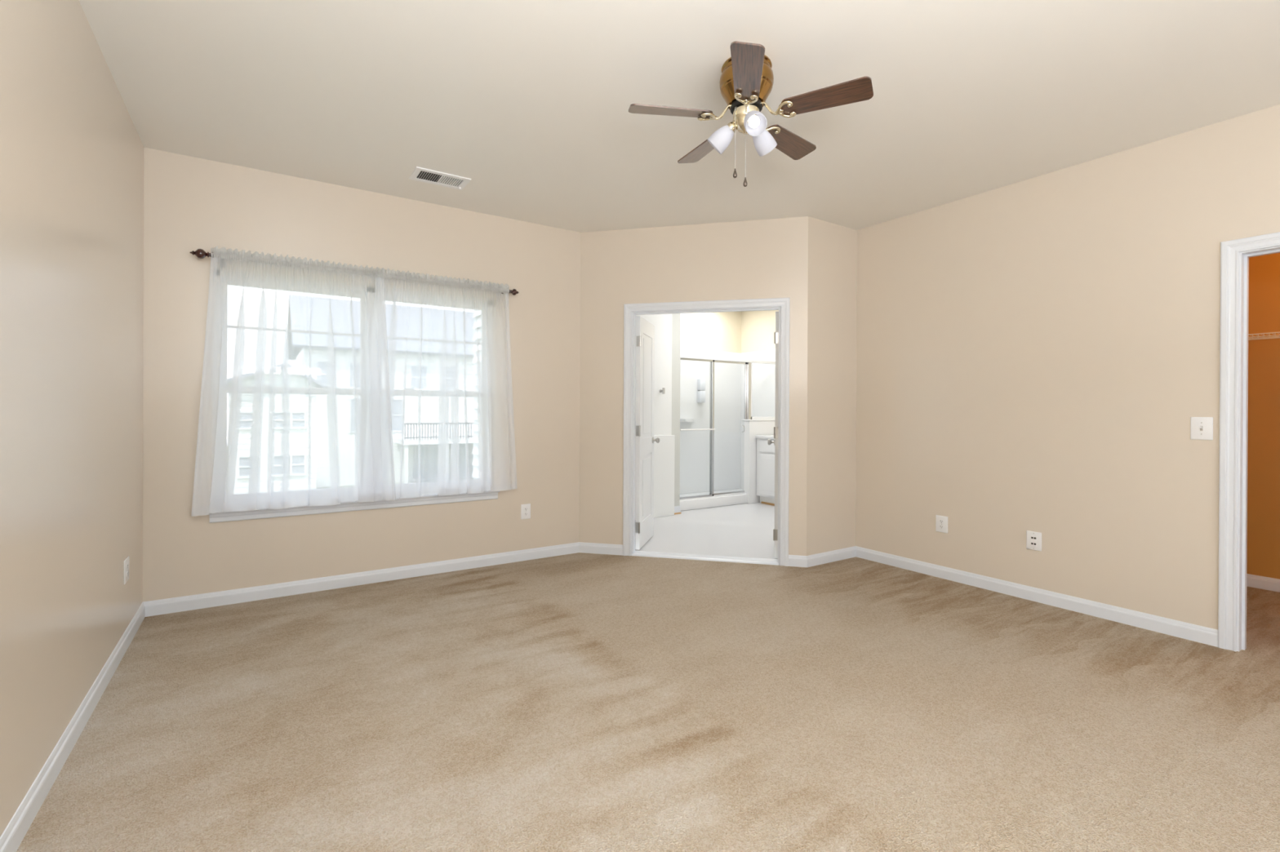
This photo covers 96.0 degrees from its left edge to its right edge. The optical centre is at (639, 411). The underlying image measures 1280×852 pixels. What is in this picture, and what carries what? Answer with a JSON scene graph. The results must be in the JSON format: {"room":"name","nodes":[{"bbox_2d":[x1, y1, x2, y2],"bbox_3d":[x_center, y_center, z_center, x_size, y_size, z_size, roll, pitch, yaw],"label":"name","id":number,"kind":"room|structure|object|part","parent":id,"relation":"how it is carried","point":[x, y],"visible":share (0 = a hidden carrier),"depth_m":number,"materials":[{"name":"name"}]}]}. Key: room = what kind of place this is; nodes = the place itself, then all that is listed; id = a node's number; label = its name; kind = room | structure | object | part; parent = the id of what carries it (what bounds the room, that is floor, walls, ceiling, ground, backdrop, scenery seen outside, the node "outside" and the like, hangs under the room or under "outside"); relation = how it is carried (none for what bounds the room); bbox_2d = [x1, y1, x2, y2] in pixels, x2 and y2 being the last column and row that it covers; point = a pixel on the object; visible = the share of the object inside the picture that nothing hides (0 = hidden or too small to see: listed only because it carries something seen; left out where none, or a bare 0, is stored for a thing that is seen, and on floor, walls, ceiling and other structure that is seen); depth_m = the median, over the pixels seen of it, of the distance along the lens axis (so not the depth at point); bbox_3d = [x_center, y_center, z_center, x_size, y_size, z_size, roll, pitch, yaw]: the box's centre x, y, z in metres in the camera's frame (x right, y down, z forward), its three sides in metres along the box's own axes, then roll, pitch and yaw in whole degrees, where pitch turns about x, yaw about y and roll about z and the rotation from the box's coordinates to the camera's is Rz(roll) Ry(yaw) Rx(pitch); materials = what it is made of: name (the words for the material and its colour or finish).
{"room":"empty bedroom","nodes":[
{"label":"empty bedroom","id":0,"kind":"room"},
{"bbox_2d":[0,0,143,836],"bbox_3d":[-1.290,-0.156,0.816,0.120,2.740,6.025,0,0,-33],"label":"wall","id":1,"kind":"structure","parent":0,"point":[72,148],"depth_m":1.98,"materials":[{"name":"beige paint"}]},
{"bbox_2d":[0,602,145,851],"bbox_3d":[-1.274,1.171,0.905,0.013,0.087,5.905,0,0,-33],"label":"baseboard","id":2,"kind":"structure","parent":1,"relation":"attached to","point":[11,839],"depth_m":1.96,"materials":[{"name":"white paint"}]},
{"bbox_2d":[123,555,128,584],"bbox_3d":[-2.620,0.812,2.942,0.008,0.121,0.115,0,0,-33],"label":"wall outlet","id":3,"kind":"object","parent":1,"relation":"attached to","point":[126,578],"visible":1,"depth_m":2.92,"materials":[{"name":"white plastic"}]},
{"bbox_2d":[142,147,580,601],"bbox_3d":[-1.794,-0.164,4.189,2.996,2.740,0.160,0,0,-33],"label":"wall","id":4,"kind":"structure","parent":0,"point":[191,203],"depth_m":3.90,"materials":[{"name":"beige paint"}]},
{"bbox_2d":[189,248,519,295],"bbox_3d":[-1.825,-0.924,4.000,2.052,0.085,0.115,0,0,-33],"label":"curtain rod","id":5,"kind":"object","parent":4,"relation":"attached to","point":[199,253],"visible":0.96,"depth_m":3.43,"materials":[{"name":"brown metal"}]},
{"bbox_2d":[191,245,395,516],"bbox_3d":[-2.184,-0.187,3.730,1.137,1.626,0.063,0,0,-33],"label":"sheer curtain","id":6,"kind":"object","parent":5,"relation":"hanging from","point":[295,411],"visible":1,"depth_m":3.68,"materials":[{"name":"white fabric"}]},
{"bbox_2d":[375,267,517,501],"bbox_3d":[-1.428,-0.186,4.240,1.117,1.622,0.072,0,0,-33],"label":"sheer curtain","id":7,"kind":"object","parent":5,"relation":"hanging from","point":[448,340],"visible":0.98,"depth_m":4.24,"materials":[{"name":"white fabric"}]},
{"bbox_2d":[209,490,499,523],"bbox_3d":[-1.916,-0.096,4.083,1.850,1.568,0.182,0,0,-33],"label":"window sill","id":8,"kind":"structure","parent":4,"relation":"in","point":[425,500],"depth_m":3.95,"materials":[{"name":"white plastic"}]},
{"bbox_2d":[142,542,578,617],"bbox_3d":[-1.711,1.163,4.147,2.856,0.087,0.013,0,0,-33],"label":"baseboard","id":9,"kind":"structure","parent":4,"relation":"attached to","point":[167,606],"depth_m":3.93,"materials":[{"name":"white paint"}]},
{"bbox_2d":[520,503,530,519],"bbox_3d":[-0.924,0.814,4.667,0.082,0.121,0.008,0,0,-33],"label":"wall outlet","id":10,"kind":"object","parent":4,"relation":"attached to","point":[525,508],"visible":1,"depth_m":4.66,"materials":[{"name":"white plastic"}]},
{"bbox_2d":[16,502,1279,851],"bbox_3d":[0.925,1.264,3.522,6.808,0.112,8.090,0,0,-33],"label":"floor","id":11,"kind":"structure","parent":0,"point":[579,702],"depth_m":2.27,"materials":[{"name":"beige carpet"}]},
{"bbox_2d":[631,552,778,565],"bbox_3d":[0.519,1.209,4.718,1.197,0.014,0.060,0,0,13],"label":"trim","id":12,"kind":"structure","parent":11,"relation":"on","point":[740,561],"depth_m":4.70,"materials":[{"name":"white paint"}]},
{"bbox_2d":[680,348,775,511],"bbox_3d":[0.964,0.169,7.701,1.905,2.063,0.910,0,0,-33],"label":"shower stall","id":13,"kind":"object","parent":11,"relation":"on","point":[718,440],"visible":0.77,"depth_m":8.10,"materials":[{"name":"glass"}]},
{"bbox_2d":[680,418,693,422],"bbox_3d":[0.676,0.130,7.942,0.240,0.040,0.150,0,0,-33],"label":"soap shelf","id":14,"kind":"object","parent":13,"relation":"attached to","point":[681,420],"depth_m":7.88,"materials":[{"name":"white plastic"}]},
{"bbox_3d":[0.674,0.212,7.055,0.590,1.700,0.022,0,0,-33],"label":"door frame","id":15,"kind":"part","parent":13,"relation":"part of","materials":[{"name":"glass"}]},
{"bbox_2d":[697,378,705,402],"bbox_3d":[0.865,-0.287,8.112,0.100,0.335,0.070,0,0,-33],"label":"soap dispenser","id":16,"kind":"object","parent":13,"relation":"attached to","point":[700,382],"visible":1,"depth_m":8.08,"materials":[{"name":"white paint"}]},
{"bbox_3d":[0.865,-0.373,8.112,0.100,0.163,0.070,0,0,-33],"label":"tank","id":17,"kind":"part","parent":16,"relation":"part of","materials":[{"name":"white paint"}]},
{"bbox_3d":[0.864,-0.202,8.112,0.100,0.165,0.070,0,0,-33],"label":"tank","id":18,"kind":"part","parent":16,"relation":"part of","materials":[{"name":"white paint"}]},
{"bbox_2d":[680,488,742,497],"bbox_3d":[0.929,1.176,7.767,1.885,0.048,0.770,0,0,-33],"label":"tray","id":19,"kind":"object","parent":13,"relation":"on","point":[706,491],"depth_m":8.14,"materials":[{"name":"white plastic"}]},
{"bbox_3d":[1.134,0.214,7.394,0.610,1.700,0.022,0,0,-33],"label":"door frame","id":20,"kind":"part","parent":13,"relation":"part of","materials":[{"name":"glass"}]},
{"bbox_3d":[1.416,0.222,7.562,0.040,1.715,0.068,0,0,-33],"label":"strike post","id":21,"kind":"part","parent":13,"relation":"part of","materials":[{"name":"silver metal"}]},
{"bbox_3d":[1.698,-0.262,7.746,0.632,0.745,0.040,0,0,-33],"label":"panel frame","id":22,"kind":"part","parent":13,"relation":"part of","materials":[{"name":"white glass"}]},
{"bbox_2d":[755,435,774,506],"bbox_3d":[2.322,0.764,6.802,0.585,0.888,2.088,0,0,-33],"label":"vanity cabinet","id":23,"kind":"object","parent":11,"relation":"on","point":[765,452],"visible":0.16,"depth_m":7.38,"materials":[{"name":"white wood"}]},
{"bbox_2d":[755,435,774,439],"bbox_3d":[2.324,0.340,6.801,0.585,0.040,2.088,0,0,-33],"label":"countertop","id":24,"kind":"structure","parent":23,"relation":"on","point":[764,437],"depth_m":7.39,"materials":[{"name":"white stone"}]},
{"bbox_3d":[1.678,0.449,7.278,0.018,0.150,0.460,0,0,-33],"label":"drawer","id":25,"kind":"part","parent":23,"relation":"part of","materials":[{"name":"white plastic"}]},
{"bbox_3d":[1.675,0.812,7.278,0.021,0.525,0.460,0,0,-33],"label":"door","id":26,"kind":"part","parent":23,"relation":"part of","materials":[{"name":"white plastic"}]},
{"bbox_2d":[635,314,671,435],"bbox_3d":[-0.288,-0.161,6.250,1.505,2.740,0.090,0,0,-33],"label":"wall","id":27,"kind":"structure","parent":0,"point":[662,323],"depth_m":6.55,"materials":[{"name":"white paint"}]},
{"bbox_2d":[635,435,675,517],"bbox_3d":[-0.248,0.736,6.212,1.535,0.923,0.025,0,0,-33],"label":"wainscoting","id":28,"kind":"structure","parent":27,"relation":"attached to","point":[664,451],"depth_m":6.54,"materials":[{"name":"white paint"}]},
{"bbox_2d":[659,387,665,394],"bbox_3d":[0.254,-0.229,6.514,0.040,0.070,0.066,0,0,-33],"label":"towel hook","id":29,"kind":"object","parent":27,"relation":"attached to","point":[663,390],"visible":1,"depth_m":6.49,"materials":[{"name":"grey metal"}]},
{"bbox_2d":[671,313,680,506],"bbox_3d":[0.371,-0.159,6.763,0.160,2.740,0.120,0,0,-33],"label":"wall","id":30,"kind":"structure","parent":0,"point":[676,317],"depth_m":6.73,"materials":[{"name":"grey paint"}]},
{"bbox_2d":[674,506,680,513],"bbox_3d":[0.416,1.155,6.717,0.133,0.088,0.017,0,0,-33],"label":"baseboard","id":31,"kind":"structure","parent":30,"relation":"attached to","point":[677,508],"depth_m":6.72,"materials":[{"name":"white paint"}]},
{"bbox_2d":[78,0,1279,232],"bbox_3d":[0.716,-1.579,2.205,4.992,0.120,6.145,0,0,-33],"label":"ceiling","id":32,"kind":"structure","parent":0,"point":[529,102],"depth_m":2.73,"materials":[{"name":"white paint"}]},
{"bbox_2d":[408,166,471,190],"bbox_3d":[-1.316,-1.522,3.793,0.344,0.018,0.216,0,0,-33],"label":"ceiling vent","id":33,"kind":"object","parent":32,"relation":"in","point":[422,175],"visible":1,"depth_m":3.79,"materials":[{"name":"white plastic"}]},
{"bbox_2d":[628,41,873,186],"bbox_3d":[0.470,-1.245,2.575,1.008,0.552,0.999,0,0,-33],"label":"ceiling fan","id":34,"kind":"object","parent":32,"relation":"hanging from","point":[746,82],"visible":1,"depth_m":2.47,"materials":[{"name":"brown wood"}]},
{"bbox_3d":[0.136,-1.300,2.500,0.366,0.006,0.125,0,13,-8],"label":"blade","id":35,"kind":"part","parent":34,"relation":"part of","materials":[{"name":"brown wood"}]},
{"bbox_3d":[0.321,-1.300,2.851,0.125,0.007,0.365,-14,6,-25],"label":"blade","id":36,"kind":"part","parent":34,"relation":"part of","materials":[{"name":"brown wood"}]},
{"bbox_3d":[0.364,-1.220,2.595,0.120,0.118,0.091,0,0,21],"label":"lamp shade","id":37,"kind":"part","parent":34,"relation":"part of","materials":[{"name":"white glass"}]},
{"bbox_3d":[0.419,-1.194,2.519,0.014,0.281,0.008,0,0,-33],"label":"pull chain","id":38,"kind":"part","parent":34,"relation":"part of","materials":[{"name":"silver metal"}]},
{"bbox_3d":[0.456,-1.169,2.490,0.008,0.331,0.014,0,0,13],"label":"pull chain","id":39,"kind":"part","parent":34,"relation":"part of","materials":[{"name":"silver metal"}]},
{"bbox_3d":[0.412,-1.298,2.215,0.125,0.007,0.365,13,2,10],"label":"blade","id":40,"kind":"part","parent":34,"relation":"part of","materials":[{"name":"brown wood"}]},
{"bbox_3d":[0.478,-1.232,2.445,0.052,0.065,0.065,0,0,-33],"label":"bulb","id":41,"kind":"part","parent":34,"relation":"part of","materials":[{"name":"white glass"}]},
{"bbox_3d":[0.484,-1.219,2.434,0.091,0.118,0.120,0,0,-4],"label":"lamp shade","id":42,"kind":"part","parent":34,"relation":"part of","materials":[{"name":"white glass"}]},
{"bbox_3d":[0.562,-1.219,2.618,0.120,0.118,0.091,0,0,-33],"label":"lamp shade","id":43,"kind":"part","parent":34,"relation":"part of","materials":[{"name":"white glass"}]},
{"bbox_3d":[0.712,-1.298,2.783,0.366,0.006,0.125,0,-13,-44],"label":"blade","id":44,"kind":"part","parent":34,"relation":"part of","materials":[{"name":"brown wood"}]},
{"bbox_3d":[0.768,-1.297,2.390,0.366,0.006,0.125,0,-13,28],"label":"blade","id":45,"kind":"part","parent":34,"relation":"part of","materials":[{"name":"brown wood"}]},
{"bbox_2d":[578,216,808,555],"bbox_3d":[0.410,-0.155,4.779,1.875,2.740,0.120,0,0,13],"label":"wall","id":46,"kind":"structure","parent":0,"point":[762,259],"depth_m":4.78,"materials":[{"name":"beige paint"}]},
{"bbox_2d":[578,542,622,555],"bbox_3d":[-0.333,1.168,4.887,0.393,0.087,0.013,0,0,13],"label":"baseboard","id":47,"kind":"structure","parent":46,"relation":"attached to","point":[586,548],"depth_m":4.88,"materials":[{"name":"white paint"}]},
{"bbox_2d":[622,297,790,566],"bbox_3d":[0.530,0.161,4.741,1.347,2.110,0.139,0,0,13],"label":"door frame","id":48,"kind":"structure","parent":46,"relation":"in","point":[784,303],"depth_m":4.69,"materials":[{"name":"white paint"}]},
{"bbox_2d":[635,315,659,550],"bbox_3d":[0.046,0.188,5.221,0.167,2.005,0.628,0,0,13],"label":"door","id":49,"kind":"structure","parent":48,"relation":"attached to","point":[645,334],"depth_m":5.15,"materials":[{"name":"white paint"}]},
{"bbox_3d":[0.153,0.276,5.457,0.066,0.060,0.060,0,0,13],"label":"knob","id":50,"kind":"part","parent":49,"relation":"part of","materials":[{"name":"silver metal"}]},
{"bbox_2d":[767,311,778,558],"bbox_3d":[1.181,0.194,4.964,0.167,2.005,0.604,0,0,13],"label":"door","id":51,"kind":"structure","parent":48,"relation":"attached to","point":[770,442],"depth_m":4.68,"materials":[{"name":"white paint"}]},
{"bbox_3d":[1.188,0.281,5.212,0.066,0.060,0.060,0,0,13],"label":"knob","id":52,"kind":"part","parent":51,"relation":"part of","materials":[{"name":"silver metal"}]},
{"bbox_2d":[788,555,807,567],"bbox_3d":[1.236,1.176,4.516,0.143,0.087,0.013,0,0,13],"label":"baseboard","id":53,"kind":"structure","parent":46,"relation":"attached to","point":[797,561],"depth_m":4.51,"materials":[{"name":"white paint"}]},
{"bbox_2d":[680,311,741,353],"bbox_3d":[0.045,-0.162,7.710,3.670,2.740,0.120,0,0,-33],"label":"wall","id":54,"kind":"structure","parent":0,"point":[721,331],"depth_m":8.29,"materials":[{"name":"beige paint"}]},
{"bbox_2d":[741,310,778,353],"bbox_3d":[2.439,-0.150,7.306,0.120,2.740,3.191,0,0,-33],"label":"wall","id":55,"kind":"structure","parent":0,"point":[757,327],"depth_m":8.32,"materials":[{"name":"beige paint"}]},
{"bbox_2d":[806,216,857,555],"bbox_3d":[1.580,-0.149,4.756,0.731,2.740,0.120,0,0,-33],"label":"wall","id":56,"kind":"structure","parent":0,"point":[832,313],"depth_m":4.67,"materials":[{"name":"beige paint"}]},
{"bbox_2d":[806,546,855,567],"bbox_3d":[1.558,1.177,4.668,0.617,0.087,0.013,0,0,-33],"label":"baseboard","id":57,"kind":"structure","parent":56,"relation":"attached to","point":[824,557],"depth_m":4.65,"materials":[{"name":"white paint"}]},
{"bbox_2d":[855,104,1279,630],"bbox_3d":[3.152,-0.139,2.930,0.120,2.740,4.659,0,0,-33],"label":"wall","id":58,"kind":"structure","parent":0,"point":[1039,353],"depth_m":3.58,"materials":[{"name":"beige paint"}]},
{"bbox_2d":[935,515,947,533],"bbox_3d":[2.215,0.830,4.228,0.008,0.121,0.089,0,0,-33],"label":"wall outlet","id":59,"kind":"object","parent":58,"relation":"attached to","point":[941,522],"visible":1,"depth_m":4.23,"materials":[{"name":"white plastic"}]},
{"bbox_2d":[1026,530,1041,551],"bbox_3d":[2.547,0.839,3.725,0.009,0.119,0.088,0,0,-33],"label":"jack","id":60,"kind":"object","parent":58,"relation":"attached to","point":[1033,540],"visible":1,"depth_m":3.72,"materials":[{"name":"white plastic"}]},
{"bbox_2d":[855,546,1217,647],"bbox_3d":[2.412,1.183,3.922,0.013,0.087,2.199,0,0,-33],"label":"baseboard","id":61,"kind":"structure","parent":58,"relation":"attached to","point":[1208,636],"depth_m":3.61,"materials":[{"name":"white paint"}]},
{"bbox_2d":[1190,417,1213,439],"bbox_3d":[2.981,0.092,3.060,0.020,0.121,0.088,0,0,-33],"label":"light switch","id":62,"kind":"object","parent":58,"relation":"attached to","point":[1201,428],"visible":1,"depth_m":3.06,"materials":[{"name":"white plastic"}]},
{"bbox_2d":[1217,231,1279,651],"bbox_3d":[3.273,0.178,2.618,0.018,2.110,0.920,0,0,-33],"label":"trim","id":63,"kind":"structure","parent":58,"relation":"attached to","point":[1229,250],"depth_m":2.97,"materials":[{"name":"white paint"}]},
{"bbox_2d":[1236,246,1279,651],"bbox_3d":[3.331,0.206,2.656,0.120,2.053,0.802,0,0,-33],"label":"trim","id":64,"kind":"structure","parent":58,"relation":"attached to","point":[1244,256],"depth_m":2.96,"materials":[{"name":"white paint"}]},
{"bbox_2d":[1246,253,1279,579],"bbox_3d":[4.688,-0.132,3.573,0.120,2.740,2.700,0,0,-33],"label":"wall","id":65,"kind":"structure","parent":0,"point":[1263,558],"depth_m":4.00,"materials":[{"name":"orange paint"}]},
{"bbox_2d":[1246,573,1279,592],"bbox_3d":[4.626,1.194,3.539,0.013,0.087,2.500,0,0,-33],"label":"baseboard","id":66,"kind":"structure","parent":65,"relation":"attached to","point":[1252,580],"depth_m":3.99,"materials":[{"name":"white paint"}]},
{"bbox_2d":[1248,332,1279,340],"bbox_3d":[4.512,-0.355,3.456,0.304,0.314,2.400,0,0,-33],"label":"wire closet shelf","id":67,"kind":"object","parent":65,"relation":"attached to","point":[1275,336],"visible":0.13,"depth_m":3.84,"materials":[{"name":"white metal"}]}
]}

